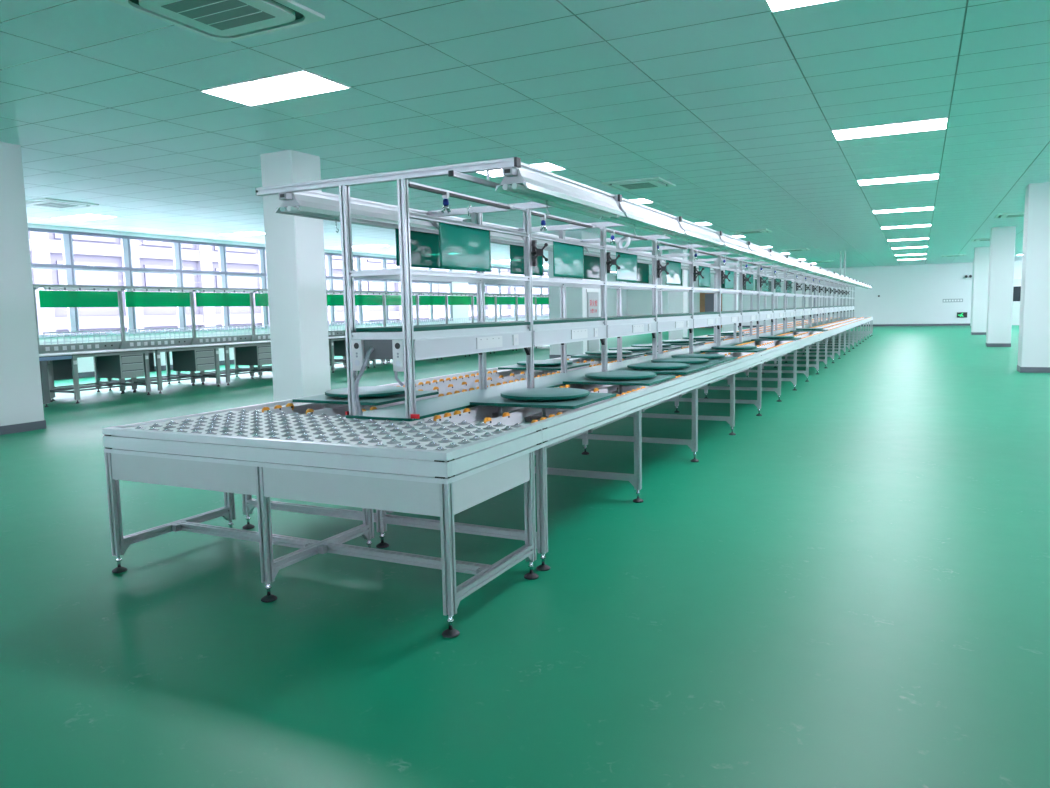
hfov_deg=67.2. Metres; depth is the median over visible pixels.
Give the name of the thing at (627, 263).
monitor
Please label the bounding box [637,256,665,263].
tube light
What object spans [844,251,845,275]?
pole
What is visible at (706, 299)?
door
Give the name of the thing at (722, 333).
tray
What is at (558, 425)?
conveyor line
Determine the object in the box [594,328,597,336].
switch plate
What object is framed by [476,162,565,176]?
recessed light
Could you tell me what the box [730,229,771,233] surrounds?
air conditioner
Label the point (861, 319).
table
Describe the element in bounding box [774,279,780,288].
mount
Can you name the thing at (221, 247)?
window
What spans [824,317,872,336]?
table
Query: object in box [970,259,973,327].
column
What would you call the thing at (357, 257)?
window
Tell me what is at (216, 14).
grille
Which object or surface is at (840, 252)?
pole
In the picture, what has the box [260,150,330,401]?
column
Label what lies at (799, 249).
air conditioner
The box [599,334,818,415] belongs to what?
table
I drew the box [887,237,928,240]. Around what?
recessed light
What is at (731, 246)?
tube light
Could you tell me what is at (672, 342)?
tray
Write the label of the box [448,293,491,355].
workbench
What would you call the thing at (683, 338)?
tray
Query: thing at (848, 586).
floor
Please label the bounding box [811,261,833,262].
air conditioner
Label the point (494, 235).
tube light
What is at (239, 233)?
diffuser
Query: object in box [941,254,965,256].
air conditioner
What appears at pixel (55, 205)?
grille
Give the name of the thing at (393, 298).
workbench
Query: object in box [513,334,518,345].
switch plate
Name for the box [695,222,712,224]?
recessed light
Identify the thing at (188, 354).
workbench
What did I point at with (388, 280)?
window
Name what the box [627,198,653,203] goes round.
recessed light
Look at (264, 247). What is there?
window
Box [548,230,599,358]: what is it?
column
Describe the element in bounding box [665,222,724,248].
tube light
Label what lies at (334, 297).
workbench
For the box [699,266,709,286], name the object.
monitor
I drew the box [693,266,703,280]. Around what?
mount
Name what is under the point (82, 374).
baseboard
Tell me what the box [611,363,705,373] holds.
tray
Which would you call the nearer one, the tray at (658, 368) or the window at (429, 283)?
the tray at (658, 368)
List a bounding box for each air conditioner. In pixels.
[26,198,98,208]
[108,0,324,42]
[601,177,675,190]
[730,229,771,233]
[780,248,809,251]
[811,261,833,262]
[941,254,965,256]
[971,238,989,240]
[994,212,1023,217]
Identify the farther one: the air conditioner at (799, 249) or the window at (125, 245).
the air conditioner at (799, 249)
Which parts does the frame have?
post, light rail, rail, rail, rail, post, rail, tool rail, rail, rail, shelf rail, light rail, post, socket plate, rail, rail, post, light rail, post, light rail, tool rail, rail, shelf rail, rail, rail, socket plate, rail, rail, post, light rail, post, tool rail, rail, shelf rail, rail, socket plate, rail, light rail, rail, light rail, post, post, tool rail, rail, shelf rail, rail, rail, light rail, socket plate, post, light rail, rail, shelf rail, rail, tool rail, rail, socket plate, post, post, rail, tool rail, shelf rail, rail, rail, socket plate, light rail, post, post, shelf rail, rail, post, post, light rail, post, shelf rail, post, post, light rail, post, post, post, post, post, post, post, post, post, post, post, post, post, post, post, post, post, post, post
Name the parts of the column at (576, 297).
baseboard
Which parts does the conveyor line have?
leg, leg, rail, leg, leg, leg, rail, leg, leg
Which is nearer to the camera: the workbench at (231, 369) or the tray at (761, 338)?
the tray at (761, 338)
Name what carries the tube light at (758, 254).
hanging from the frame
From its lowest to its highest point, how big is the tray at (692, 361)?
0.051 m
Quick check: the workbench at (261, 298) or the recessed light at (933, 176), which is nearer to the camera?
the recessed light at (933, 176)
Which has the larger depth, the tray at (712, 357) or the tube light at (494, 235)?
the tray at (712, 357)
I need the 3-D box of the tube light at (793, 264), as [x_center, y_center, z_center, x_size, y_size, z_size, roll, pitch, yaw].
[3.962,-1.900,11.760,0.176,0.181,1.411,2,7,26]
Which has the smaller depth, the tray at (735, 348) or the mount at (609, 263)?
the mount at (609, 263)
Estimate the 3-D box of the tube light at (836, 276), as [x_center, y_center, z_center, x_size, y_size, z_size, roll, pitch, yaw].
[7.069,-2.666,17.986,0.176,0.098,1.411,2,7,26]
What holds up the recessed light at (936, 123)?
in the ceiling
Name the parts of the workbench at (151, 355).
leg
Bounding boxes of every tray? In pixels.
[292,386,438,405]
[470,388,615,408]
[498,360,589,369]
[563,371,675,385]
[571,350,644,357]
[608,347,663,353]
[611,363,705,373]
[631,344,681,349]
[647,358,722,367]
[657,340,704,344]
[670,354,737,362]
[678,337,723,340]
[700,345,766,352]
[708,332,749,335]
[751,336,800,340]
[790,328,827,331]
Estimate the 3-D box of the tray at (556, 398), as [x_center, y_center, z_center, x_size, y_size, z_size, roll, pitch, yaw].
[0.118,0.013,4.660,0.650,0.051,0.660,2,7,26]
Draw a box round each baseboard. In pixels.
[78,353,330,377]
[738,323,969,327]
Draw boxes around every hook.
[441,192,450,212]
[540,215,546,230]
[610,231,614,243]
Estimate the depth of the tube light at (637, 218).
5.39 m
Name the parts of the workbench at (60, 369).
leg, leg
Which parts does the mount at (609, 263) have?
arm, mounting plate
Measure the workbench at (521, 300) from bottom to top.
1.835 m
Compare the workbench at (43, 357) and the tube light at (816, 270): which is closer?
the workbench at (43, 357)
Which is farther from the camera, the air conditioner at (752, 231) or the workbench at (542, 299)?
the workbench at (542, 299)
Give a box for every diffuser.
[222,232,264,235]
[352,245,383,247]
[630,199,650,202]
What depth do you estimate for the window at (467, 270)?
32.78 m
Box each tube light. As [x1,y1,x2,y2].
[275,192,435,232]
[431,222,523,244]
[495,167,624,218]
[521,237,586,251]
[584,247,615,256]
[601,202,684,235]
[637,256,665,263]
[664,260,688,267]
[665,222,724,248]
[707,235,752,256]
[737,245,773,263]
[760,252,789,267]
[778,258,802,271]
[792,262,813,274]
[804,266,821,273]
[813,269,829,276]
[821,272,835,277]
[828,274,841,279]
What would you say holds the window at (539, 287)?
in the wall at (85, 364)
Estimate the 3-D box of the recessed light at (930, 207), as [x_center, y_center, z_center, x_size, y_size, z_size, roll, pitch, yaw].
[8.213,-3.997,17.152,1.200,0.016,0.600,2,7,26]
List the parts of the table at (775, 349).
leg, leg, leg, rail, leg, leg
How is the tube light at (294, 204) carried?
hanging from the frame
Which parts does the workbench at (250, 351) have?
leg, green panel, leg, leg, drawer, drawer, drawer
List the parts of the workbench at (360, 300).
green panel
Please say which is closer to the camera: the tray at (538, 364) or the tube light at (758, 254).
the tray at (538, 364)
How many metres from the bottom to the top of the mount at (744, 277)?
0.170 m
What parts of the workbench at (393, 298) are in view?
green panel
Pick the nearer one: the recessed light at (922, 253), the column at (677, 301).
the column at (677, 301)
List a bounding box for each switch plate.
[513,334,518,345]
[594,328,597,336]
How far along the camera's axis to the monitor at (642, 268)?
8.52 m
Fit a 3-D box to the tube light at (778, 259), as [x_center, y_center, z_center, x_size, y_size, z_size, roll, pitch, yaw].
[3.340,-1.755,10.514,0.176,0.181,1.411,2,7,26]
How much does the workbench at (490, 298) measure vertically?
1.835 m
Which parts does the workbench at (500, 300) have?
green panel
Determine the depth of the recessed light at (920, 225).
20.85 m
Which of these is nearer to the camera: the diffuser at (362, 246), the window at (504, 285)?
the diffuser at (362, 246)
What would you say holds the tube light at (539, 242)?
hanging from the frame
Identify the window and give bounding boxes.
[28,227,79,337]
[28,231,548,334]
[71,231,136,335]
[129,236,186,333]
[180,240,230,331]
[225,244,269,329]
[264,247,268,324]
[325,252,335,325]
[331,253,363,325]
[360,255,387,324]
[386,257,401,323]
[412,268,432,322]
[431,268,452,321]
[467,270,485,319]
[484,266,501,319]
[500,267,515,318]
[533,276,541,317]
[796,289,814,319]
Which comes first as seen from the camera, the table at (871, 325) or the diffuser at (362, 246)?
the diffuser at (362, 246)
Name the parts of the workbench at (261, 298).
leg, green panel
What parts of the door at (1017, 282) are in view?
pane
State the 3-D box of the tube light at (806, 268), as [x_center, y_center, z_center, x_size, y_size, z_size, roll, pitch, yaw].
[4.583,-2.045,13.006,0.176,0.181,1.411,2,7,26]
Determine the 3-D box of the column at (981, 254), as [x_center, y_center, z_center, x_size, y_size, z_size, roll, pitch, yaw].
[17.301,-3.899,29.936,0.562,3.293,0.562,2,7,26]
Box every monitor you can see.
[395,228,439,268]
[439,222,490,271]
[553,241,583,278]
[699,266,709,286]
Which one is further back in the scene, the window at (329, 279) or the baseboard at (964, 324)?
the baseboard at (964, 324)
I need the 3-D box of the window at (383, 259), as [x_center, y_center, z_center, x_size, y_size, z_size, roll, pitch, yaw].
[-5.123,-3.514,26.788,0.130,2.280,1.425,2,7,26]
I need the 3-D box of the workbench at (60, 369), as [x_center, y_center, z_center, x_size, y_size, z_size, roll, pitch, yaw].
[-7.612,-0.344,13.250,0.760,0.770,1.482,2,7,26]
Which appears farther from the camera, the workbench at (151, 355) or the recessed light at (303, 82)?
the workbench at (151, 355)
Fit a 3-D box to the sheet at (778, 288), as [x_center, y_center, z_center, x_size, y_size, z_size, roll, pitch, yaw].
[4.646,-1.991,14.477,0.005,0.250,0.567,2,7,26]
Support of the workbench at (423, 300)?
on the floor
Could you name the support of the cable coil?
hanging from the frame
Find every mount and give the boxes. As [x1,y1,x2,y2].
[531,240,547,265]
[606,252,619,272]
[657,260,668,277]
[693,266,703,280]
[721,270,730,283]
[743,274,750,285]
[760,277,767,286]
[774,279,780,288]
[786,281,792,289]
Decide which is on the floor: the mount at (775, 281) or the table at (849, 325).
the table at (849, 325)
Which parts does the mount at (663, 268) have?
arm, mounting plate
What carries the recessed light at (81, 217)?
in the ceiling
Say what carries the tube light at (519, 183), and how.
hanging from the frame
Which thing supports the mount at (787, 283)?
attached to the frame
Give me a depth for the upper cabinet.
20.91 m
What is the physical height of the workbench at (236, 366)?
0.770 m
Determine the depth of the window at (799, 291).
45.18 m
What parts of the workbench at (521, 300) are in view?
green panel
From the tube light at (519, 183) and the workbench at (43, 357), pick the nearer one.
the tube light at (519, 183)
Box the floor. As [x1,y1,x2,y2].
[0,325,1049,787]
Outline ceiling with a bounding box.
[0,0,1049,274]
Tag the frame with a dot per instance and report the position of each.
(407, 343)
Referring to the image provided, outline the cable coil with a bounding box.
[619,236,630,248]
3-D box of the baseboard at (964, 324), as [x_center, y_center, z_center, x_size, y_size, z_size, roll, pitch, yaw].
[17.393,-3.857,44.630,24.420,0.110,0.020,2,7,26]
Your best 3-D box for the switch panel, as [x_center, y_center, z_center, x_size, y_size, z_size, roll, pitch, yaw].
[22.681,-4.956,41.861,0.950,0.180,0.024,2,7,26]
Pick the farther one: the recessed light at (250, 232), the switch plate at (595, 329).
the recessed light at (250, 232)
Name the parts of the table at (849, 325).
leg, rail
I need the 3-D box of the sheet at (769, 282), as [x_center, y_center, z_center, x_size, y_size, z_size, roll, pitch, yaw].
[4.940,-2.169,15.882,0.004,0.225,0.567,2,7,26]
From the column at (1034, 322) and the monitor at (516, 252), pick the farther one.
the column at (1034, 322)
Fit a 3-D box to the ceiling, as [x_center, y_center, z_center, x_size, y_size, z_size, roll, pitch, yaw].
[5.254,-4.170,19.282,25.200,0.010,57.000,2,7,26]
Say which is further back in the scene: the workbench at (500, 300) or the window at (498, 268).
the window at (498, 268)
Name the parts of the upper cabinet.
door, door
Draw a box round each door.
[700,293,721,327]
[1012,279,1020,324]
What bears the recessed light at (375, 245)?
in the ceiling
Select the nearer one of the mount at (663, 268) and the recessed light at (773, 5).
the recessed light at (773, 5)
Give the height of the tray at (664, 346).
0.051 m
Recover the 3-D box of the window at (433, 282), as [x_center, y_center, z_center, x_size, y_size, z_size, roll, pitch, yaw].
[-3.225,-3.957,30.593,0.130,2.280,1.425,2,7,26]
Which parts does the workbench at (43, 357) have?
leg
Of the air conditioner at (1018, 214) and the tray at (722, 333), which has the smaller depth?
the tray at (722, 333)
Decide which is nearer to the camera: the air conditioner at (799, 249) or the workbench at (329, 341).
the workbench at (329, 341)
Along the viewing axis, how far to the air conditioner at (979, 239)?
25.53 m
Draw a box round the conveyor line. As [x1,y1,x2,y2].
[237,353,760,570]
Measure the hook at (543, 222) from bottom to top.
0.108 m
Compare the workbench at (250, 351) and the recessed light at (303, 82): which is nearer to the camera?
the recessed light at (303, 82)
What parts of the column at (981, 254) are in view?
baseboard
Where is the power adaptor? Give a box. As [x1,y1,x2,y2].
[463,204,476,223]
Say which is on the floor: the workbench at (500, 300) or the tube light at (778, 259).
the workbench at (500, 300)
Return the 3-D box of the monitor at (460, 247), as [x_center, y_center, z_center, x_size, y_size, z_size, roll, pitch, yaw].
[-0.334,-0.830,4.495,0.004,0.250,0.567,2,7,26]
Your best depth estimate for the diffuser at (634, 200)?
14.74 m
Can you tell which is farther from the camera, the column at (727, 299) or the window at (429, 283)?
the column at (727, 299)
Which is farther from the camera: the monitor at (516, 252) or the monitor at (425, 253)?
the monitor at (516, 252)
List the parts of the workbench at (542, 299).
green panel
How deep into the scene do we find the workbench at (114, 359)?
12.91 m
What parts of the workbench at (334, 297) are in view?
leg, green panel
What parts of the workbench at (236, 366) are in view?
leg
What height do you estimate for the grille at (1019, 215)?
0.010 m
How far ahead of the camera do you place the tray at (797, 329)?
15.74 m
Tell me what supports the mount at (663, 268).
attached to the frame
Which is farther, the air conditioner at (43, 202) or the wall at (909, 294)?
the wall at (909, 294)
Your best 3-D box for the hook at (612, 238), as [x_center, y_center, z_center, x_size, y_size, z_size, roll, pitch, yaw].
[0.734,-1.311,6.619,0.041,0.108,0.049,2,7,26]
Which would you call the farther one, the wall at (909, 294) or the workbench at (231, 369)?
the wall at (909, 294)
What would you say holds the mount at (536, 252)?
attached to the frame
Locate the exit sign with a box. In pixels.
[957,312,966,317]
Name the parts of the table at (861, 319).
rail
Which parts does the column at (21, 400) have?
baseboard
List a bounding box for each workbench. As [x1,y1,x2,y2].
[33,284,72,406]
[39,284,156,403]
[50,357,125,400]
[107,352,194,390]
[125,286,225,393]
[176,348,251,382]
[196,288,271,384]
[234,347,271,376]
[255,289,331,377]
[326,290,369,372]
[329,341,382,362]
[354,291,388,367]
[386,291,437,362]
[419,292,466,359]
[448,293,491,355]
[473,293,513,352]
[497,294,519,350]
[518,294,538,347]
[536,294,548,319]
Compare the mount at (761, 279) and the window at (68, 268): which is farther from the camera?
the window at (68, 268)
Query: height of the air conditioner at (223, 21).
0.039 m
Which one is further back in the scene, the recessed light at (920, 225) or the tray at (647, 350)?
the recessed light at (920, 225)
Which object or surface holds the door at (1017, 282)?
in the wall at (909, 294)
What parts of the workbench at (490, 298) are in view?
green panel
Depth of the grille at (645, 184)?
12.75 m
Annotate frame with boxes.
[256,157,871,421]
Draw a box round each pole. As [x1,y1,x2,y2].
[840,252,841,273]
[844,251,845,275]
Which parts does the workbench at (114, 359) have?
leg, leg, green panel, leg, drawer, drawer, drawer, leg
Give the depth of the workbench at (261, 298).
16.40 m
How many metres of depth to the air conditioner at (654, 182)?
12.63 m
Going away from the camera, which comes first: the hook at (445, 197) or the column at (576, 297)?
the hook at (445, 197)
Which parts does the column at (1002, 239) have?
baseboard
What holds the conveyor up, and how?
attached to the conveyor line
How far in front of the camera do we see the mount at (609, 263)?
6.39 m
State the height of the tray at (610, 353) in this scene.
0.051 m
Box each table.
[102,408,542,637]
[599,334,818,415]
[709,325,845,373]
[766,320,860,354]
[796,317,870,343]
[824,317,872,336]
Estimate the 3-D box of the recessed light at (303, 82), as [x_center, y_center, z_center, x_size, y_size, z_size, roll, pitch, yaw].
[-2.214,-2.704,6.999,1.200,0.016,0.600,2,7,26]
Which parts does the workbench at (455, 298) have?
green panel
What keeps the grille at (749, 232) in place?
attached to the air conditioner at (752, 231)
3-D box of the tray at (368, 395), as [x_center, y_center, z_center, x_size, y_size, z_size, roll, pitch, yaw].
[-0.999,-0.001,5.008,0.650,0.051,0.660,2,7,26]
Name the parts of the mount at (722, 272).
mounting plate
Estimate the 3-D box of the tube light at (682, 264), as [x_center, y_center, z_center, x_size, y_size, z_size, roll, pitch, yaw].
[2.113,-1.794,11.121,0.176,0.181,1.411,2,7,26]
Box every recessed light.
[49,213,117,220]
[200,69,350,105]
[218,231,264,236]
[352,244,388,247]
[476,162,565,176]
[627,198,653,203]
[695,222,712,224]
[764,0,839,12]
[831,117,948,140]
[857,173,939,185]
[872,206,933,213]
[881,224,930,228]
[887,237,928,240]
[891,246,927,248]
[895,253,926,255]
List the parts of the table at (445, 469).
leg, rail, skirt panel, leg, leg, rail, ball plate, skirt panel, leg, leg, skirt panel, rail, leg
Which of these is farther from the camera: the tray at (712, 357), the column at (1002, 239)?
the column at (1002, 239)
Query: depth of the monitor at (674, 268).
8.29 m
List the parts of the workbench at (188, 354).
leg, green panel, leg, leg, drawer, drawer, drawer, leg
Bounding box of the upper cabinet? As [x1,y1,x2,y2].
[586,289,598,350]
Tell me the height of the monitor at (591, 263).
0.225 m
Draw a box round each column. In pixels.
[0,142,45,434]
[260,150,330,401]
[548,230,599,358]
[668,249,687,339]
[722,260,737,331]
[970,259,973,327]
[971,247,989,334]
[986,226,1015,346]
[1017,182,1049,372]
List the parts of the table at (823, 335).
leg, leg, rail, leg, leg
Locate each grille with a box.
[35,203,76,207]
[161,0,274,29]
[620,182,657,188]
[740,231,761,233]
[1006,214,1023,217]
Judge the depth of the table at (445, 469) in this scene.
3.56 m
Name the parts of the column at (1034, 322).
baseboard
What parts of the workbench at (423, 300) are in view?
green panel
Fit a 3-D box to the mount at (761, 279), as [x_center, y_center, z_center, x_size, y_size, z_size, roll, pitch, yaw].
[3.821,-1.797,12.665,0.115,0.170,0.093,-1,6,-2]
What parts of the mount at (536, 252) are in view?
arm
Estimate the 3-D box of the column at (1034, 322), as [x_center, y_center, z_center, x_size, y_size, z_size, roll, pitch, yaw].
[9.141,-2.038,13.970,0.572,3.293,0.552,2,7,26]
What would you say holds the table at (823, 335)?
on the floor
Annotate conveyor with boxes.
[249,358,579,411]
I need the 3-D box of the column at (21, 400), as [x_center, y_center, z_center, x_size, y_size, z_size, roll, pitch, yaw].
[-6.140,-1.204,9.101,0.602,3.293,0.602,2,7,26]
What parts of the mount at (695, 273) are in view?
arm, mounting plate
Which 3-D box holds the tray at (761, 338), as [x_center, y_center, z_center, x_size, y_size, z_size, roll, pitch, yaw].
[3.894,-0.868,12.230,0.650,0.051,0.660,2,7,26]
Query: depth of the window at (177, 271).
19.57 m
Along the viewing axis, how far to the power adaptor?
5.31 m
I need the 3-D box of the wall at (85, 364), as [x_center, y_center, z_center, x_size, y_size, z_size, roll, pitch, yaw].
[-6.162,-2.919,24.873,0.200,3.383,56.300,2,7,26]
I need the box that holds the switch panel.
[943,299,962,301]
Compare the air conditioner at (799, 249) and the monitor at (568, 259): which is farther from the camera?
the air conditioner at (799, 249)
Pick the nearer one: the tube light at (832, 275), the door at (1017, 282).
the tube light at (832, 275)
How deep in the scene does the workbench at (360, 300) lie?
19.63 m
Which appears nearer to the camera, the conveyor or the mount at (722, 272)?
the conveyor
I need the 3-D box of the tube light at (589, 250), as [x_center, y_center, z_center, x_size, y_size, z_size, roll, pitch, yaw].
[0.870,-1.504,8.629,0.176,0.181,1.411,2,7,26]
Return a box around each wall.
[28,223,626,372]
[627,261,1021,325]

